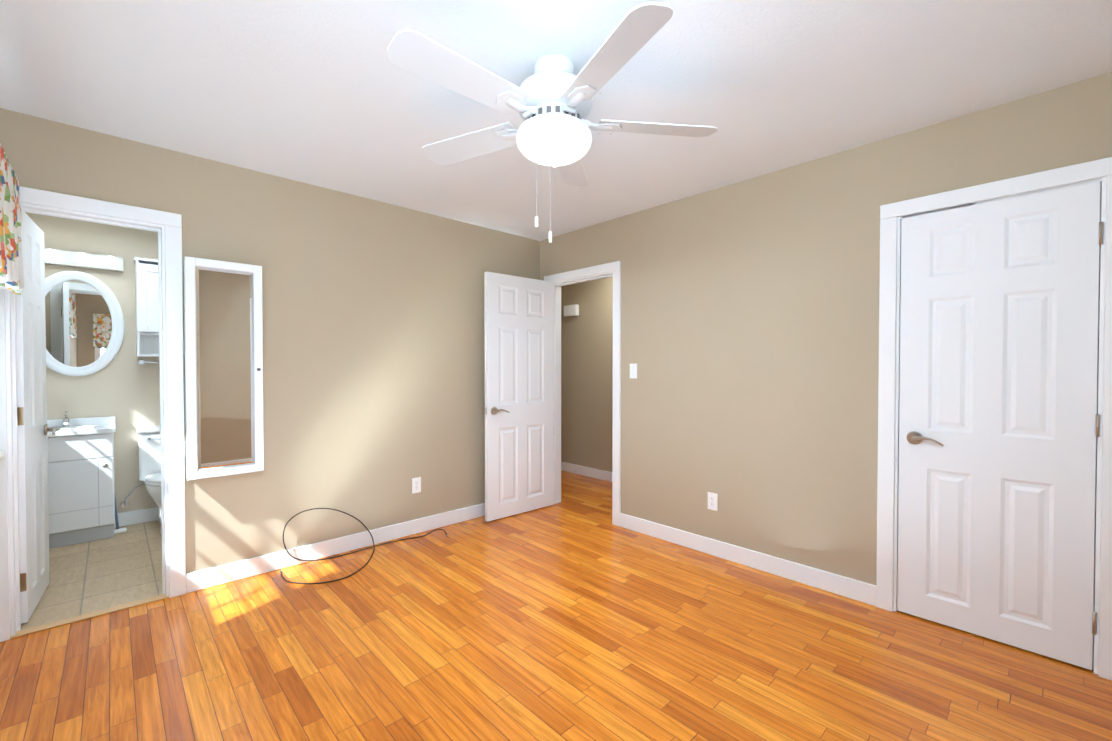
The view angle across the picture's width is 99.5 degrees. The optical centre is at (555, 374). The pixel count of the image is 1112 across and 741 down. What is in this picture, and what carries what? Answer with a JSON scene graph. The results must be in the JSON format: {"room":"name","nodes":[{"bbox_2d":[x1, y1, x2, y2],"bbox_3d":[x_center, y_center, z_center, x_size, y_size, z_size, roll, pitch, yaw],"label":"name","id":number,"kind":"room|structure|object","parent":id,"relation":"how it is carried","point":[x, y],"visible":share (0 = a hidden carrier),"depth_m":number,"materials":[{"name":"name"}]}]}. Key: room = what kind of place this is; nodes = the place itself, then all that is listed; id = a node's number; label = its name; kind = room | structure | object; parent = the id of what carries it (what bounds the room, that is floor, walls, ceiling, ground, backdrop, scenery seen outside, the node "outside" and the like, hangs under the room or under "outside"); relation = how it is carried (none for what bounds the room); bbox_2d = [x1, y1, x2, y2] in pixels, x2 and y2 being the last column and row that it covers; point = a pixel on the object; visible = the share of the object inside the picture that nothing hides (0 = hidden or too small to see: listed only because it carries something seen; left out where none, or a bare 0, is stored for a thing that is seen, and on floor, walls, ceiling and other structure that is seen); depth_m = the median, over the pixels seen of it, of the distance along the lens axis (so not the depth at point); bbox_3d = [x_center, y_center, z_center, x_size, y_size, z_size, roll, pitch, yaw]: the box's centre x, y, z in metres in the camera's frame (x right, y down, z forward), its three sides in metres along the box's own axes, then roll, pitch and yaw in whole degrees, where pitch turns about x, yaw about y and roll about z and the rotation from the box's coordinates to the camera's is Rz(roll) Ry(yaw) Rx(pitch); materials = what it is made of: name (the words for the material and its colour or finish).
{"room":"empty bedroom","nodes":[
{"label":"empty bedroom","id":0,"kind":"room"},
{"bbox_2d":[20,520,161,630],"bbox_3d":[-2.806,1.259,3.212,1.620,0.100,1.870,-1,1,-43],"label":"floor","id":1,"kind":"structure","parent":0,"point":[118,569],"depth_m":2.86,"materials":[{"name":"beige tile"}]},
{"bbox_2d":[47,411,115,548],"bbox_3d":[-3.528,0.738,3.390,0.529,0.936,0.357,-1,1,-43],"label":"vanity cabinet","id":2,"kind":"object","parent":1,"relation":"on","point":[81,501],"visible":0.75,"depth_m":3.35,"materials":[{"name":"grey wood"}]},
{"bbox_2d":[114,498,126,533],"bbox_3d":[-3.334,1.053,3.579,0.100,0.301,0.063,-1,1,-43],"label":"brush","id":3,"kind":"object","parent":1,"relation":"on","point":[117,530],"visible":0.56,"depth_m":3.57,"materials":[{"name":"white plastic"}]},
{"bbox_2d":[120,425,161,534],"bbox_3d":[-3.008,0.810,3.654,0.548,0.785,0.684,-1,1,-43],"label":"toilet","id":4,"kind":"object","parent":1,"relation":"on","point":[149,459],"visible":0.27,"depth_m":3.67,"materials":[{"name":"white ceramic"}]},
{"bbox_2d":[25,212,159,512],"bbox_3d":[-3.407,-0.021,3.830,1.620,2.440,0.120,-1,1,-43],"label":"wall","id":5,"kind":"structure","parent":0,"point":[123,386],"depth_m":3.71,"materials":[{"name":"beige paint"}]},
{"bbox_2d":[44,248,123,271],"bbox_3d":[-3.591,-0.860,3.458,0.610,0.110,0.148,-1,1,-43],"label":"sconce","id":6,"kind":"object","parent":5,"relation":"attached to","point":[58,257],"visible":0.69,"depth_m":3.50,"materials":[{"name":"beige"}]},
{"bbox_2d":[45,271,123,375],"bbox_3d":[-3.601,-0.381,3.535,0.530,0.790,0.033,-1,1,-43],"label":"bathroom mirror","id":7,"kind":"object","parent":5,"relation":"attached to","point":[84,319],"visible":0.71,"depth_m":3.55,"materials":[{"name":"white mirror"}]},
{"bbox_2d":[114,507,157,527],"bbox_3d":[-3.372,1.146,3.788,1.350,0.108,0.014,-1,1,-43],"label":"baseboard","id":8,"kind":"structure","parent":5,"relation":"attached to","point":[137,516],"depth_m":3.78,"materials":[{"name":"white wood"}]},
{"bbox_2d":[134,257,158,363],"bbox_3d":[-3.159,-0.497,3.844,0.420,0.828,0.188,-1,1,-43],"label":"upper cabinet","id":9,"kind":"object","parent":5,"relation":"attached to","point":[147,307],"visible":0.42,"depth_m":3.70,"materials":[{"name":"white laminate"}]},
{"bbox_2d":[0,108,539,573],"bbox_3d":[-1.399,-0.013,3.320,3.560,2.440,0.120,-1,1,-43],"label":"wall","id":10,"kind":"structure","parent":0,"point":[374,358],"depth_m":3.13,"materials":[{"name":"beige paint"}]},
{"bbox_2d":[15,212,59,623],"bbox_3d":[-2.770,0.200,2.486,0.159,2.018,0.556,-1,1,-39],"label":"bathroom door","id":11,"kind":"structure","parent":10,"relation":"in","point":[33,428],"depth_m":2.44,"materials":[{"name":"white wood"}]},
{"bbox_2d":[11,594,168,638],"bbox_3d":[-2.336,1.216,2.393,0.578,0.009,0.057,-1,1,-43],"label":"trim","id":12,"kind":"structure","parent":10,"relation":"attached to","point":[83,617],"depth_m":2.36,"materials":[{"name":"brown wood"}]},
{"bbox_2d":[0,186,185,641],"bbox_3d":[-2.365,0.172,2.409,0.712,2.096,0.156,-1,1,-43],"label":"door frame","id":13,"kind":"structure","parent":10,"relation":"attached to","point":[167,226],"depth_m":2.50,"materials":[{"name":"white wood"}]},
{"bbox_2d":[184,256,263,479],"bbox_3d":[-1.894,-0.034,2.694,0.360,1.210,0.109,-1,1,-43],"label":"mirror","id":14,"kind":"object","parent":10,"relation":"attached to","point":[223,323],"visible":1,"depth_m":2.66,"materials":[{"name":"white"}]},
{"bbox_2d":[186,503,484,592],"bbox_3d":[-1.098,1.150,3.518,2.634,0.108,0.030,-1,1,-43],"label":"baseboard","id":15,"kind":"structure","parent":10,"relation":"attached to","point":[214,576],"depth_m":3.09,"materials":[{"name":"white wood"}]},
{"bbox_2d":[412,477,420,493],"bbox_3d":[-1.056,0.838,3.567,0.070,0.115,0.009,-1,1,-43],"label":"electrical outlet","id":16,"kind":"object","parent":10,"relation":"attached to","point":[416,485],"visible":1,"depth_m":3.56,"materials":[{"name":"white plastic"}]},
{"bbox_2d":[0,471,1111,740],"bbox_3d":[-0.024,1.267,2.662,4.630,0.100,5.190,-1,1,-43],"label":"floor","id":17,"kind":"structure","parent":0,"point":[574,615],"depth_m":2.03,"materials":[{"name":"brown wood"}]},
{"bbox_2d":[280,508,447,583],"bbox_3d":[-1.193,1.044,3.135,1.091,0.357,0.401,-1,1,-43],"label":"coaxial cable","id":18,"kind":"object","parent":17,"relation":"on","point":[374,546],"visible":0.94,"depth_m":3.06,"materials":[{"name":"black plastic"}]},
{"bbox_2d":[0,0,1111,240],"bbox_3d":[-0.298,-1.276,2.813,4.770,0.100,5.840,-1,1,-43],"label":"ceiling","id":19,"kind":"structure","parent":0,"point":[328,94],"depth_m":1.94,"materials":[{"name":"white paint"}]},
{"bbox_2d":[387,2,716,242],"bbox_3d":[-0.045,-0.852,1.827,1.225,0.719,1.283,-1,1,-43],"label":"ceiling fan","id":20,"kind":"object","parent":19,"relation":"hanging from","point":[550,100],"visible":1,"depth_m":1.72,"materials":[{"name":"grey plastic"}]},
{"bbox_2d":[561,277,612,471],"bbox_3d":[0.843,-0.038,5.010,0.120,2.440,2.700,-1,1,-43],"label":"wall","id":21,"kind":"structure","parent":0,"point":[587,387],"depth_m":5.42,"materials":[{"name":"beige paint"}]},
{"bbox_2d":[564,304,578,316],"bbox_3d":[0.180,-0.756,5.570,0.060,0.130,0.200,-1,1,-43],"label":"box","id":22,"kind":"object","parent":21,"relation":"attached to","point":[571,310],"visible":1,"depth_m":5.52,"materials":[{"name":"white plastic"}]},
{"bbox_2d":[561,462,611,481],"bbox_3d":[0.794,1.129,4.981,0.014,0.108,2.700,-1,1,-43],"label":"baseboard","id":23,"kind":"structure","parent":21,"relation":"attached to","point":[588,471],"depth_m":5.41,"materials":[{"name":"white wood"}]},
{"bbox_2d":[540,72,1111,584],"bbox_3d":[1.256,-0.009,3.014,0.120,2.440,3.970,-1,1,-43],"label":"wall","id":24,"kind":"structure","parent":0,"point":[750,328],"depth_m":2.82,"materials":[{"name":"beige paint"}]},
{"bbox_2d":[484,272,553,521],"bbox_3d":[-0.297,0.177,4.046,0.728,2.018,0.159,-1,1,-42],"label":"hall door","id":25,"kind":"structure","parent":24,"relation":"in","point":[519,391],"depth_m":4.00,"materials":[{"name":"white wood"}]},
{"bbox_2d":[544,261,620,525],"bbox_3d":[0.250,0.148,4.081,0.156,2.096,0.892,-1,1,-43],"label":"door frame","id":26,"kind":"structure","parent":24,"relation":"attached to","point":[601,271],"depth_m":3.82,"materials":[{"name":"white wood"}]},
{"bbox_2d":[630,364,636,378],"bbox_3d":[0.593,-0.028,3.619,0.013,0.115,0.070,-1,1,-43],"label":"light switch","id":27,"kind":"object","parent":24,"relation":"attached to","point":[633,371],"visible":1,"depth_m":3.62,"materials":[{"name":"white plastic"}]},
{"bbox_2d":[708,492,717,510],"bbox_3d":[1.048,0.849,3.153,0.009,0.115,0.070,-1,1,-43],"label":"electrical outlet","id":28,"kind":"object","parent":24,"relation":"attached to","point":[712,501],"visible":1,"depth_m":3.15,"materials":[{"name":"white plastic"}]},
{"bbox_2d":[620,513,875,605],"bbox_3d":[1.098,1.156,3.101,0.014,0.108,1.718,-1,1,-43],"label":"baseboard","id":29,"kind":"structure","parent":24,"relation":"attached to","point":[857,590],"depth_m":2.91,"materials":[{"name":"white wood"}]},
{"bbox_2d":[876,157,1111,679],"bbox_3d":[2.023,0.175,2.204,0.156,2.096,0.837,-1,1,-43],"label":"trim","id":30,"kind":"structure","parent":24,"relation":"attached to","point":[891,214],"depth_m":2.14,"materials":[{"name":"white wood"}]},
{"bbox_2d":[897,178,1103,669],"bbox_3d":[1.996,0.205,2.172,0.159,2.018,0.673,-1,1,-43],"label":"closet door","id":31,"kind":"structure","parent":24,"relation":"in","point":[999,425],"depth_m":2.12,"materials":[{"name":"white wood"}]},
{"bbox_3d":[-1.245,0.026,0.652,0.120,2.440,3.970,-1,1,-43],"label":"wall","id":32,"kind":"structure","parent":0,"visible":0},
{"bbox_2d":[0,449,4,457],"bbox_3d":[-2.229,-0.198,1.724,0.165,1.275,0.927,-1,1,-43],"label":"window","id":33,"kind":"structure","parent":32,"relation":"in","point":[2,452],"depth_m":2.08,"materials":[{"name":"white"}]},
{"bbox_2d":[0,144,24,294],"bbox_3d":[-2.183,-0.615,1.834,0.094,0.512,0.850,-1,1,-43],"label":"valance","id":34,"kind":"object","parent":33,"relation":"attached to","point":[11,263],"visible":1,"depth_m":1.92,"materials":[{"name":"fabric"}]}
]}

